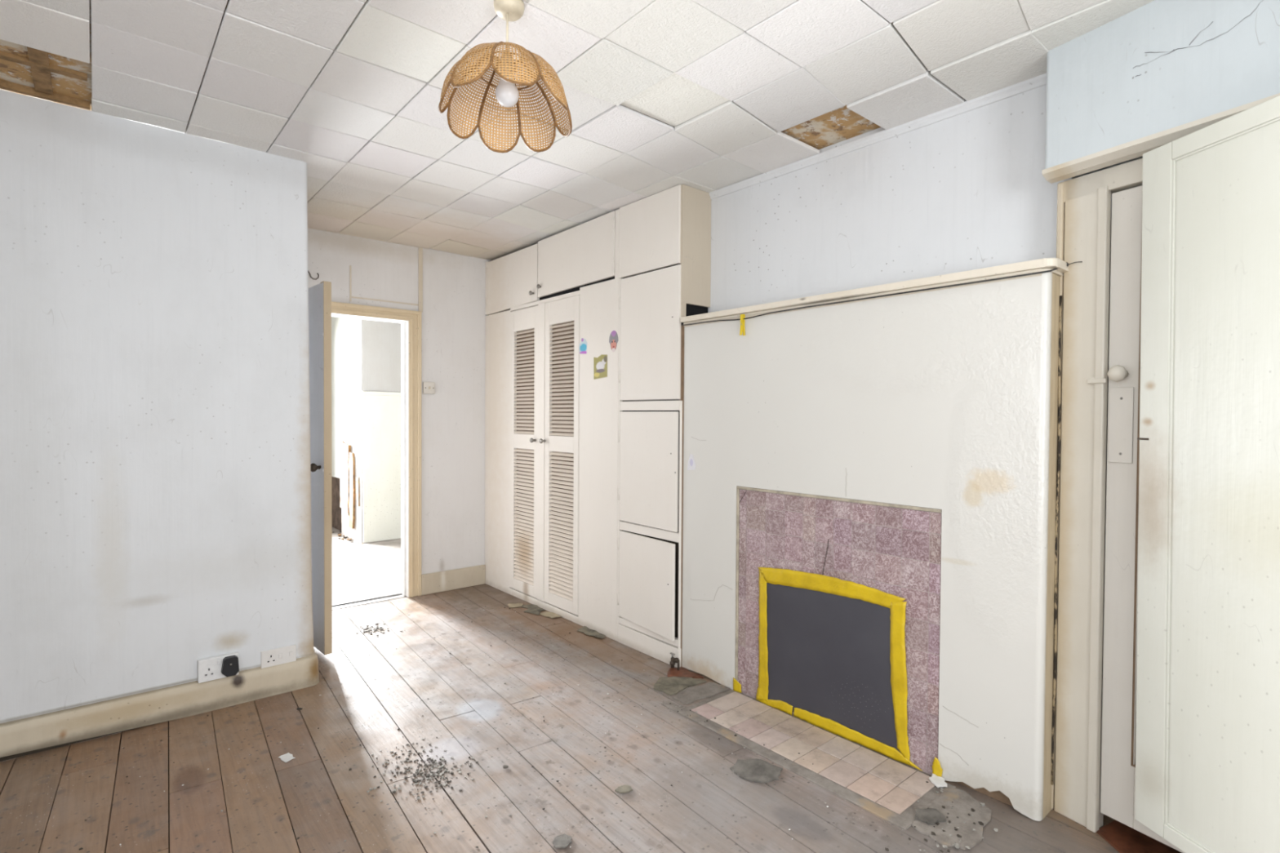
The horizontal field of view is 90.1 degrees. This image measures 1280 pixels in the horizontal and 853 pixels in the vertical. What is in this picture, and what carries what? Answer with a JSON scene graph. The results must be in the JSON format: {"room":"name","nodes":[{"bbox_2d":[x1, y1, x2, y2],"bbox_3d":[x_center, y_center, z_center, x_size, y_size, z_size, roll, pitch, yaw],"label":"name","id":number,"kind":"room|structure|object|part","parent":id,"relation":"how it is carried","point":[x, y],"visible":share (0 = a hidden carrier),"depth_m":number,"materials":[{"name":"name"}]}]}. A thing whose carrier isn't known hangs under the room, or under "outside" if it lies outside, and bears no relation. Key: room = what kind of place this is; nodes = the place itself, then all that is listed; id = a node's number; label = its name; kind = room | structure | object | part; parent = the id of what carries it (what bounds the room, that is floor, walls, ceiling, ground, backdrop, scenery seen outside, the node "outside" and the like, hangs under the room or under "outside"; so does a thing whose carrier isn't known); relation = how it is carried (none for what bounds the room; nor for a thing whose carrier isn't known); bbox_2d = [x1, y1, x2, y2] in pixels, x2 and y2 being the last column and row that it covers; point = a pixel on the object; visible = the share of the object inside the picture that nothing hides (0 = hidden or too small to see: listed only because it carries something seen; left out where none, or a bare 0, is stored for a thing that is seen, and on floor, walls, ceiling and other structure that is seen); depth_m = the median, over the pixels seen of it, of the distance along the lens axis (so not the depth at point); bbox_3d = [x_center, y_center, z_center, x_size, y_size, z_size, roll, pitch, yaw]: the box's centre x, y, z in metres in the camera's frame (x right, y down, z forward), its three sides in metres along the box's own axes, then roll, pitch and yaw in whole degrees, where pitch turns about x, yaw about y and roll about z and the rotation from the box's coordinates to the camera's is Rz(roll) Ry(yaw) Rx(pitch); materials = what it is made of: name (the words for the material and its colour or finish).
{"room":"living room","nodes":[
{"label":"living room","id":0,"kind":"room"},
{"bbox_2d":[0,88,314,723],"bbox_3d":[-2.697,-0.009,2.971,1.858,2.500,1.314,-1,1,-41],"label":"wall","id":1,"kind":"structure","parent":0,"point":[155,461],"depth_m":2.65,"materials":[{"name":"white paint"}]},
{"bbox_2d":[0,652,319,761],"bbox_3d":[-2.421,1.176,2.714,1.828,0.143,0.569,-1,1,-41],"label":"baseboard","id":2,"kind":"structure","parent":1,"relation":"attached to","point":[22,737],"depth_m":2.66,"materials":[{"name":"beige paint"}]},
{"bbox_2d":[197,651,238,683],"bbox_3d":[-1.861,1.063,2.822,0.150,0.097,0.034,-1,1,-41],"label":"wall socket","id":3,"kind":"object","parent":1,"relation":"attached to","point":[209,668],"visible":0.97,"depth_m":2.80,"materials":[{"name":"white plastic"}]},
{"bbox_2d":[221,655,239,677],"bbox_3d":[-1.812,1.060,2.827,0.066,0.083,0.029,-1,1,-41],"label":"plug","id":4,"kind":"object","parent":3,"relation":"attached to","point":[230,666],"visible":1,"depth_m":2.82,"materials":[{"name":"black plastic"}]},
{"bbox_2d":[261,644,296,668],"bbox_3d":[-1.686,1.079,2.985,0.145,0.088,0.014,-1,1,-41],"label":"wall socket","id":5,"kind":"object","parent":1,"relation":"attached to","point":[277,656],"visible":1,"depth_m":2.98,"materials":[{"name":"paint"}]},
{"bbox_2d":[331,316,341,478],"bbox_3d":[-2.959,-0.439,7.473,1.187,2.000,0.679,-1,1,-41],"label":"wall","id":6,"kind":"structure","parent":0,"point":[335,321],"depth_m":7.08,"materials":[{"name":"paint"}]},
{"bbox_2d":[341,317,400,542],"bbox_3d":[-2.561,-0.139,7.010,1.188,2.620,0.550,-1,1,-41],"label":"wall","id":7,"kind":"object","parent":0,"point":[371,349],"visible":0.21,"depth_m":6.59,"materials":[{"name":"white paint"}]},
{"bbox_2d":[339,440,345,508],"bbox_3d":[-3.157,0.513,6.795,0.109,0.716,0.027,1,1,43],"label":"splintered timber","id":8,"kind":"object","parent":7,"relation":"attached to","point":[341,463],"visible":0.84,"depth_m":6.79,"materials":[{"name":"white wood"}]},
{"bbox_2d":[342,443,351,515],"bbox_3d":[-3.067,0.550,6.702,0.138,0.748,0.036,1,1,44],"label":"splintered timber","id":9,"kind":"object","parent":7,"relation":"attached to","point":[347,447],"visible":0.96,"depth_m":6.68,"materials":[{"name":"white wood"}]},
{"bbox_2d":[348,452,355,528],"bbox_3d":[-2.985,0.661,6.629,0.119,0.789,0.029,1,1,43],"label":"splintered timber","id":10,"kind":"object","parent":7,"relation":"attached to","point":[351,455],"visible":1,"depth_m":6.61,"materials":[{"name":"white wood"}]},
{"bbox_2d":[355,475,359,506],"bbox_3d":[-2.880,0.663,6.533,0.060,0.310,0.017,1,1,44],"label":"splintered timber","id":11,"kind":"object","parent":7,"relation":"attached to","point":[357,493],"visible":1,"depth_m":6.52,"materials":[{"name":"white wood"}]},
{"bbox_2d":[362,391,400,542],"bbox_3d":[-2.546,0.410,6.682,0.678,1.535,0.020,-1,1,-41],"label":"panelling","id":12,"kind":"object","parent":7,"relation":"attached to","point":[381,410],"visible":0.56,"depth_m":6.58,"materials":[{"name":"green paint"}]},
{"bbox_2d":[307,227,490,574],"bbox_3d":[-1.730,-0.041,4.561,1.894,2.520,0.130,-1,1,-41],"label":"wall","id":13,"kind":"structure","parent":0,"point":[453,316],"depth_m":4.71,"materials":[{"name":"white paint"}]},
{"bbox_2d":[307,270,319,279],"bbox_3d":[-2.107,-0.980,4.109,0.079,0.067,0.020,0,1,-24],"label":"wall hook","id":14,"kind":"object","parent":13,"relation":"attached to","point":[308,270],"visible":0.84,"depth_m":4.11,"materials":[{"name":"metal"}]},
{"bbox_2d":[331,301,422,597],"bbox_3d":[-1.988,0.201,4.330,0.978,2.042,0.156,-1,1,-41],"label":"door frame","id":15,"kind":"structure","parent":13,"relation":"in","point":[410,321],"depth_m":4.56,"materials":[{"name":"paint"}]},
{"bbox_2d":[308,280,332,655],"bbox_3d":[-1.956,0.219,3.703,0.097,1.988,0.842,-1,1,-41],"label":"door","id":16,"kind":"structure","parent":15,"relation":"attached to","point":[319,295],"depth_m":3.42,"materials":[{"name":"grey paint"}]},
{"bbox_3d":[-1.733,0.219,3.410,0.056,0.048,0.048,-1,1,-41],"label":"knob","id":17,"kind":"part","parent":16,"relation":"part of","materials":[{"name":"metal"}]},
{"bbox_2d":[349,247,422,311],"bbox_3d":[-1.750,-1.049,4.429,0.494,0.460,0.012,-1,1,-41],"label":"trim","id":18,"kind":"structure","parent":13,"relation":"attached to","point":[420,304],"depth_m":4.57,"materials":[{"name":"paint"}]},
{"bbox_2d":[422,382,435,394],"bbox_3d":[-1.526,-0.279,4.626,0.086,0.085,0.028,-1,1,-41],"label":"light switch","id":19,"kind":"object","parent":13,"relation":"attached to","point":[428,387],"visible":1,"depth_m":4.62,"materials":[{"name":"paint"}]},
{"bbox_2d":[421,564,485,595],"bbox_3d":[-1.389,1.143,4.781,0.504,0.148,0.020,-1,1,-41],"label":"baseboard","id":20,"kind":"structure","parent":13,"relation":"attached to","point":[451,580],"depth_m":4.76,"materials":[{"name":"beige paint"}]},
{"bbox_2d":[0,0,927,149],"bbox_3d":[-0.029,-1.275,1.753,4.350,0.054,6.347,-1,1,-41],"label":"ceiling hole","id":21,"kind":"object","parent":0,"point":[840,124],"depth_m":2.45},
{"bbox_2d":[0,46,89,110],"bbox_3d":[-2.259,-1.256,2.167,0.597,0.025,0.432,-1,1,-41],"label":"batten","id":22,"kind":"object","parent":21,"relation":"attached to","point":[37,60],"visible":0.79,"depth_m":2.31,"materials":[{"name":"brown wood"}]},
{"bbox_2d":[0,0,1154,260],"bbox_3d":[-0.832,-1.218,1.017,4.950,0.025,6.405,-1,1,-41],"label":"ceiling","id":23,"kind":"structure","parent":0,"point":[376,146],"depth_m":2.26,"materials":[{"name":"tile"}]},
{"bbox_2d":[438,0,572,152],"bbox_3d":[-0.384,-1.045,1.848,0.369,0.360,0.369,-1,1,-41],"label":"pendant lamp","id":24,"kind":"object","parent":23,"relation":"hanging from","point":[507,95],"visible":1,"depth_m":1.89,"materials":[{"name":"beige wicker"}]},
{"bbox_3d":[-0.384,-1.050,1.848,0.174,0.070,0.174,-1,1,-41],"label":"shade frame","id":25,"kind":"part","parent":24,"relation":"part of","materials":[{"name":"wicker"}]},
{"bbox_3d":[-0.383,-1.133,1.846,0.007,0.125,0.007,1,1,27],"label":"cord","id":26,"kind":"part","parent":24,"relation":"part of","materials":[{"name":"beige plastic"}]},
{"bbox_3d":[-0.384,-0.976,1.851,0.068,0.097,0.068,-1,1,-41],"label":"bulb","id":27,"kind":"part","parent":24,"relation":"part of","materials":[{"name":"white glass"}]},
{"bbox_2d":[0,527,1181,852],"bbox_3d":[-1.225,1.277,3.257,4.250,0.076,9.900,-1,1,-41],"label":"floor","id":28,"kind":"structure","parent":0,"point":[43,794],"depth_m":2.35,"materials":[{"name":"brown wood"}]},
{"bbox_2d":[278,752,295,762],"bbox_3d":[-1.341,1.258,2.429,0.064,0.001,0.044,1,1,33],"label":"paper scrap","id":29,"kind":"object","parent":28,"relation":"on","point":[286,757],"visible":1,"depth_m":2.43,"materials":[{"name":"white paper"}]},
{"bbox_2d":[333,530,359,543],"bbox_3d":[-3.184,1.163,6.879,0.210,0.014,1.210,-1,1,-41],"label":"debris","id":30,"kind":"object","parent":28,"relation":"on","point":[339,534],"visible":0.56,"depth_m":6.72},
{"bbox_2d":[355,622,402,637],"bbox_3d":[-1.592,1.229,3.867,0.233,0.006,0.258,-1,1,-41],"label":"debris","id":31,"kind":"object","parent":28,"relation":"on","point":[375,629],"visible":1,"depth_m":3.87,"materials":[{"name":"grey"}]},
{"bbox_2d":[348,728,478,833],"bbox_3d":[-0.796,1.261,2.347,0.418,0.005,0.742,-1,1,-41],"label":"debris","id":32,"kind":"object","parent":28,"relation":"on","point":[438,771],"visible":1,"depth_m":2.34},
{"bbox_2d":[19,600,864,850],"bbox_3d":[-0.965,1.255,2.686,2.368,0.003,3.249,-1,1,-41],"label":"litter","id":33,"kind":"object","parent":28,"relation":"on","point":[221,811],"visible":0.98,"depth_m":2.48,"materials":[{"name":"paint"}]},
{"bbox_2d":[507,603,523,607],"bbox_3d":[-0.856,1.224,4.371,0.106,0.006,0.093,0,1,-1],"label":"scrap","id":34,"kind":"object","parent":28,"relation":"on","point":[517,605],"visible":1,"depth_m":4.37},
{"bbox_2d":[523,608,541,615],"bbox_3d":[-0.704,1.226,4.229,0.158,0.006,0.066,1,1,37],"label":"scrap","id":35,"kind":"object","parent":28,"relation":"on","point":[529,611],"visible":1,"depth_m":4.23,"materials":[{"name":"grey"}]},
{"bbox_2d":[520,604,546,610],"bbox_3d":[-0.722,1.225,4.316,0.095,0.006,0.215,-1,1,-41],"label":"scrap","id":36,"kind":"object","parent":28,"relation":"on","point":[534,607],"visible":1,"depth_m":4.32,"materials":[{"name":"grey"}]},
{"bbox_2d":[540,611,560,617],"bbox_3d":[-0.587,1.227,4.164,0.083,0.006,0.158,-1,1,-41],"label":"scrap","id":37,"kind":"object","parent":28,"relation":"on","point":[551,615],"visible":1,"depth_m":4.16,"materials":[{"name":"beige"}]},
{"bbox_2d":[484,208,622,640],"bbox_3d":[-0.593,-0.016,4.364,0.271,2.490,1.646,-1,1,-41],"label":"wardrobe","id":38,"kind":"object","parent":28,"relation":"on","point":[551,428],"visible":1,"depth_m":4.19,"materials":[{"name":"beige paint"}]},
{"bbox_3d":[-0.923,-1.047,4.614,0.020,0.400,0.718,-1,1,-41],"label":"overhead door","id":39,"kind":"part","parent":38,"relation":"part of","materials":[{"name":"beige paint"}]},
{"bbox_3d":[-0.809,0.173,4.494,0.024,1.995,0.387,-1,1,-41],"label":"louvre door","id":40,"kind":"part","parent":38,"relation":"part of","materials":[{"name":"beige paint"}]},
{"bbox_3d":[-0.811,0.629,4.500,0.021,0.930,0.279,-1,1,-41],"label":"louvre panel","id":41,"kind":"part","parent":38,"relation":"part of","materials":[{"name":"beige paint"}]},
{"bbox_3d":[-0.805,-0.309,4.483,0.021,0.722,0.279,-1,1,-41],"label":"louvre panel","id":42,"kind":"part","parent":38,"relation":"part of","materials":[{"name":"beige paint"}]},
{"bbox_3d":[-0.650,0.096,4.251,0.036,0.034,0.034,-1,1,-41],"label":"knob","id":43,"kind":"part","parent":38,"relation":"part of","materials":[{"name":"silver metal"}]},
{"bbox_3d":[-0.531,0.179,4.163,0.030,1.999,0.470,-1,1,-41],"label":"louvre door","id":44,"kind":"part","parent":38,"relation":"part of","materials":[{"name":"beige paint"}]},
{"bbox_3d":[-0.505,0.637,4.142,0.021,0.930,0.285,-1,1,-41],"label":"louvre panel","id":45,"kind":"part","parent":38,"relation":"part of","materials":[{"name":"beige paint"}]},
{"bbox_3d":[-0.499,-0.300,4.125,0.021,0.722,0.285,-1,1,-41],"label":"louvre panel","id":46,"kind":"part","parent":38,"relation":"part of","materials":[{"name":"beige paint"}]},
{"bbox_3d":[-0.414,-1.060,4.012,0.020,0.384,0.831,-1,1,-41],"label":"overhead door","id":47,"kind":"part","parent":38,"relation":"part of","materials":[{"name":"beige paint"}]},
{"bbox_2d":[578,337,586,353],"bbox_3d":[-0.350,-0.497,3.936,0.001,0.102,0.085,-1,1,-41],"label":"sticker","id":48,"kind":"object","parent":38,"relation":"attached to","point":[583,345],"visible":1,"depth_m":3.93,"materials":[{"name":"blue paper"}]},
{"bbox_2d":[593,354,607,379],"bbox_3d":[-0.236,-0.355,3.804,0.001,0.144,0.133,-1,1,-41],"label":"sticker","id":49,"kind":"object","parent":38,"relation":"attached to","point":[600,363],"visible":1,"depth_m":3.80,"materials":[{"name":"paper"}]},
{"bbox_2d":[608,330,617,351],"bbox_3d":[-0.153,-0.494,3.705,0.001,0.124,0.086,-1,1,-41],"label":"sticker","id":50,"kind":"object","parent":38,"relation":"attached to","point":[613,340],"visible":1,"depth_m":3.71,"materials":[{"name":"paper"}]},
{"bbox_2d":[552,833,572,848],"bbox_3d":[-0.236,1.269,1.954,0.068,0.008,0.058,-1,1,-41],"label":"flake","id":51,"kind":"object","parent":28,"relation":"on","point":[563,841],"visible":1,"depth_m":1.95,"materials":[{"name":"paint"}]},
{"bbox_2d":[577,626,604,638],"bbox_3d":[-0.290,1.234,3.825,0.087,0.006,0.249,-1,1,-41],"label":"scrap","id":52,"kind":"object","parent":28,"relation":"on","point":[587,631],"visible":1,"depth_m":3.83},
{"bbox_2d":[614,785,632,793],"bbox_3d":[-0.056,1.266,2.228,0.062,0.008,0.043,-1,1,-41],"label":"flake","id":53,"kind":"object","parent":28,"relation":"on","point":[624,788],"visible":1,"depth_m":2.22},
{"bbox_2d":[617,184,711,667],"bbox_3d":[0.117,-0.001,3.545,0.256,2.497,0.518,-1,1,-41],"label":"tall cabinet","id":54,"kind":"object","parent":28,"relation":"on","point":[664,274],"visible":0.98,"depth_m":3.42,"materials":[{"name":"paint"}]},
{"bbox_3d":[0.031,0.854,3.493,0.017,0.501,0.486,0,1,-37],"label":"cupboard door","id":55,"kind":"part","parent":54,"relation":"part of","materials":[{"name":"beige paint"}]},
{"bbox_3d":[0.041,0.231,3.488,0.017,0.624,0.485,0,1,-39],"label":"cupboard door","id":56,"kind":"part","parent":54,"relation":"part of","materials":[{"name":"beige paint"}]},
{"bbox_3d":[0.049,0.001,3.491,0.020,2.496,0.512,-1,1,-41],"label":"frame","id":57,"kind":"part","parent":54,"relation":"part of","materials":[{"name":"beige paint"}]},
{"bbox_3d":[0.051,-0.491,3.479,0.017,0.692,0.485,-1,1,-41],"label":"cupboard door","id":58,"kind":"part","parent":54,"relation":"part of","materials":[{"name":"beige paint"}]},
{"bbox_3d":[0.294,-0.896,3.361,0.213,0.697,0.015,-1,1,-41],"label":"panel","id":59,"kind":"part","parent":54,"relation":"part of","materials":[{"name":"paint"}]},
{"bbox_2d":[669,652,679,670],"bbox_3d":[0.179,1.214,3.295,0.028,0.079,0.066,-1,1,-41],"label":"valve","id":60,"kind":"object","parent":28,"relation":"on","point":[673,660],"visible":1,"depth_m":3.30,"materials":[{"name":"metal"}]},
{"bbox_2d":[653,676,706,695],"bbox_3d":[0.174,1.253,3.126,0.255,0.005,0.183,-1,1,-41],"label":"concrete slab","id":61,"kind":"object","parent":28,"relation":"on","point":[670,686],"visible":1,"depth_m":3.11,"materials":[{"name":"grey concrete"}]},
{"bbox_2d":[666,666,703,678],"bbox_3d":[0.228,1.250,3.251,0.180,0.006,0.137,0,1,2],"label":"brick patch","id":62,"kind":"object","parent":28,"relation":"on","point":[673,672],"visible":0.97,"depth_m":3.23,"materials":[{"name":"red brick"}]},
{"bbox_2d":[672,682,730,704],"bbox_3d":[0.280,1.255,3.018,0.285,0.006,0.135,-1,1,-41],"label":"concrete slab","id":63,"kind":"object","parent":28,"relation":"on","point":[690,695],"visible":1,"depth_m":3.01,"materials":[{"name":"grey concrete"}]},
{"bbox_2d":[729,758,782,782],"bbox_3d":[0.431,1.267,2.357,0.177,0.006,0.149,1,1,32],"label":"flake","id":64,"kind":"object","parent":28,"relation":"on","point":[759,771],"visible":1,"depth_m":2.35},
{"bbox_2d":[661,689,955,830],"bbox_3d":[0.607,1.272,2.579,0.366,0.023,1.150,-1,1,-41],"label":"tiled hearth","id":65,"kind":"object","parent":28,"relation":"on","point":[886,788],"visible":0.98,"depth_m":2.45,"materials":[{"name":"beige tile"}]},
{"bbox_2d":[733,677,741,693],"bbox_3d":[0.460,1.227,3.025,0.005,0.064,0.051,-1,1,-41],"label":"scrap","id":66,"kind":"object","parent":65,"relation":"on","point":[736,686],"visible":1,"depth_m":3.03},
{"bbox_2d":[647,688,997,852],"bbox_3d":[0.561,1.259,2.511,0.500,0.006,1.495,-1,1,-41],"label":"litter","id":67,"kind":"object","parent":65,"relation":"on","point":[957,846],"visible":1,"depth_m":2.02,"materials":[{"name":"paint"}]},
{"bbox_2d":[932,756,942,777],"bbox_3d":[1.072,1.229,2.308,0.005,0.067,0.039,-1,1,-41],"label":"scrap","id":68,"kind":"object","parent":65,"relation":"on","point":[937,770],"visible":1,"depth_m":2.31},
{"bbox_2d":[928,773,946,787],"bbox_3d":[1.060,1.263,2.273,0.062,0.009,0.069,-1,1,-41],"label":"paper scrap","id":69,"kind":"object","parent":65,"relation":"on","point":[938,781],"visible":1,"depth_m":2.27,"materials":[{"name":"white paper"}]},
{"bbox_2d":[681,271,1060,821],"bbox_3d":[0.838,0.379,2.742,0.209,1.775,1.650,-1,1,-41],"label":"chimney breast","id":70,"kind":"object","parent":28,"relation":"on","point":[946,400],"visible":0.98,"depth_m":2.29,"materials":[{"name":"beige paint"}]},
{"bbox_2d":[687,453,695,470],"bbox_3d":[0.262,0.181,3.254,0.001,0.085,0.060,-1,1,-41],"label":"sticker","id":71,"kind":"object","parent":70,"relation":"attached to","point":[691,464],"visible":1,"depth_m":3.25,"materials":[{"name":"white paper"}]},
{"bbox_2d":[734,485,942,775],"bbox_3d":[0.778,0.778,2.679,0.031,0.978,0.964,-1,1,-41],"label":"surround","id":72,"kind":"object","parent":70,"relation":"attached to","point":[891,548],"visible":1,"depth_m":2.55,"materials":[{"name":"tile"}]},
{"bbox_2d":[755,567,922,771],"bbox_3d":[0.789,0.944,2.641,0.012,0.648,0.780,-1,1,-41],"label":"board","id":73,"kind":"object","parent":72,"relation":"attached to","point":[833,655],"visible":1,"depth_m":2.62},
{"bbox_3d":[0.773,0.960,2.665,0.006,0.585,0.675,-1,1,-41],"label":"board panel","id":74,"kind":"part","parent":73,"relation":"part of","materials":[{"name":"grey"}]},
{"bbox_2d":[680,257,1068,326],"bbox_3d":[0.840,-0.522,2.711,0.233,0.048,1.678,-1,1,-41],"label":"mantel shelf","id":75,"kind":"object","parent":70,"relation":"on","point":[1046,264],"visible":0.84,"depth_m":2.40,"materials":[{"name":"beige paint"}]},
{"bbox_2d":[680,261,1082,325],"bbox_3d":[0.813,-0.518,2.663,0.124,0.059,1.731,-1,1,-41],"label":"cable","id":76,"kind":"object","parent":75,"relation":"attached to","point":[1068,264],"visible":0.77,"depth_m":2.39,"materials":[{"name":"plastic"}]},
{"bbox_2d":[739,314,745,335],"bbox_3d":[0.475,-0.472,2.964,0.024,0.098,0.016,-1,1,-41],"label":"tape","id":77,"kind":"object","parent":76,"relation":"attached to","point":[742,316],"visible":1,"depth_m":2.96,"materials":[{"name":"yellow plastic"}]},
{"bbox_2d":[1050,295,1062,785],"bbox_3d":[1.377,0.381,2.112,0.008,1.620,0.012,-1,1,-41],"label":"sealant","id":78,"kind":"structure","parent":70,"relation":"attached to","point":[1060,296],"depth_m":2.11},
{"bbox_2d":[911,787,991,849],"bbox_3d":[1.034,1.276,2.085,0.338,0.006,0.196,-1,1,-41],"label":"debris","id":79,"kind":"object","parent":28,"relation":"on","point":[962,802],"visible":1,"depth_m":2.06,"materials":[{"name":"grey concrete"}]},
{"bbox_2d":[914,808,946,825],"bbox_3d":[0.938,1.268,2.079,0.101,0.007,0.076,0,1,-1],"label":"flake","id":80,"kind":"object","parent":79,"relation":"on","point":[930,816],"visible":1,"depth_m":2.07,"materials":[{"name":"grey concrete"}]},
{"bbox_2d":[707,84,1071,312],"bbox_3d":[0.233,-0.017,3.722,0.150,2.525,3.957,-1,1,-41],"label":"wall","id":81,"kind":"structure","parent":0,"point":[969,190],"depth_m":2.63,"materials":[{"name":"white paint"}]},
{"bbox_2d":[709,72,1046,199],"bbox_3d":[0.909,-1.215,2.788,0.020,0.034,1.660,-1,1,-41],"label":"crown molding","id":82,"kind":"structure","parent":81,"relation":"attached to","point":[1039,81],"depth_m":2.63,"materials":[{"name":"white paint"}]},
{"bbox_2d":[1044,0,1279,178],"bbox_3d":[1.831,-1.024,1.451,0.301,0.402,1.600,0,1,-29],"label":"wall","id":83,"kind":"structure","parent":0,"point":[1160,65],"depth_m":1.81,"materials":[{"name":"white paint"}]},
{"bbox_3d":[1.884,0.230,1.772,0.761,2.120,1.158,-1,1,-41],"label":"wall","id":84,"kind":"structure","parent":0,"visible":0},
{"bbox_2d":[1041,93,1279,852],"bbox_3d":[1.675,0.234,1.565,0.134,2.117,1.300,0,1,-29],"label":"door frame","id":85,"kind":"structure","parent":84,"relation":"in","point":[1099,226],"depth_m":2.01,"materials":[{"name":"beige paint"}]},
{"bbox_3d":[1.634,0.247,1.708,0.068,2.085,0.994,0,1,-29],"label":"frame","id":86,"kind":"part","parent":85,"relation":"part of","materials":[{"name":"beige paint"}]},
{"bbox_3d":[1.457,-0.161,1.947,0.061,0.052,0.051,-1,1,-41],"label":"knob","id":87,"kind":"part","parent":85,"relation":"part of","materials":[{"name":"white ceramic"}]},
{"bbox_3d":[1.477,-0.004,1.965,0.006,0.232,0.066,0,1,-29],"label":"lock plate","id":88,"kind":"part","parent":85,"relation":"part of","materials":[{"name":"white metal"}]},
{"bbox_3d":[1.648,-0.808,1.529,0.059,0.034,1.300,0,1,-29],"label":"cap moulding","id":89,"kind":"part","parent":85,"relation":"part of","materials":[{"name":"beige paint"}]},
{"bbox_3d":[2.505,0.050,0.812,1.135,2.520,1.579,-1,1,-41],"label":"wall","id":90,"kind":"structure","parent":0,"visible":0},
{"bbox_2d":[1134,95,1279,852],"bbox_3d":[1.501,0.183,1.441,0.035,1.900,0.796,0,1,-9],"label":"door","id":91,"kind":"structure","parent":90,"relation":"in","point":[1207,731],"depth_m":1.64,"materials":[{"name":"beige paint"}]},
{"bbox_3d":[-2.964,-0.121,5.856,3.300,2.620,3.443,-1,1,-41],"label":"wall","id":92,"kind":"structure","parent":0,"visible":0},
{"bbox_2d":[331,476,341,530],"bbox_3d":[-3.016,0.862,7.455,0.915,0.599,0.678,-1,1,-41],"label":"masonry","id":93,"kind":"object","parent":92,"relation":"attached to","point":[335,482],"visible":0.07,"depth_m":7.26,"materials":[{"name":"brown brick"}]}
]}

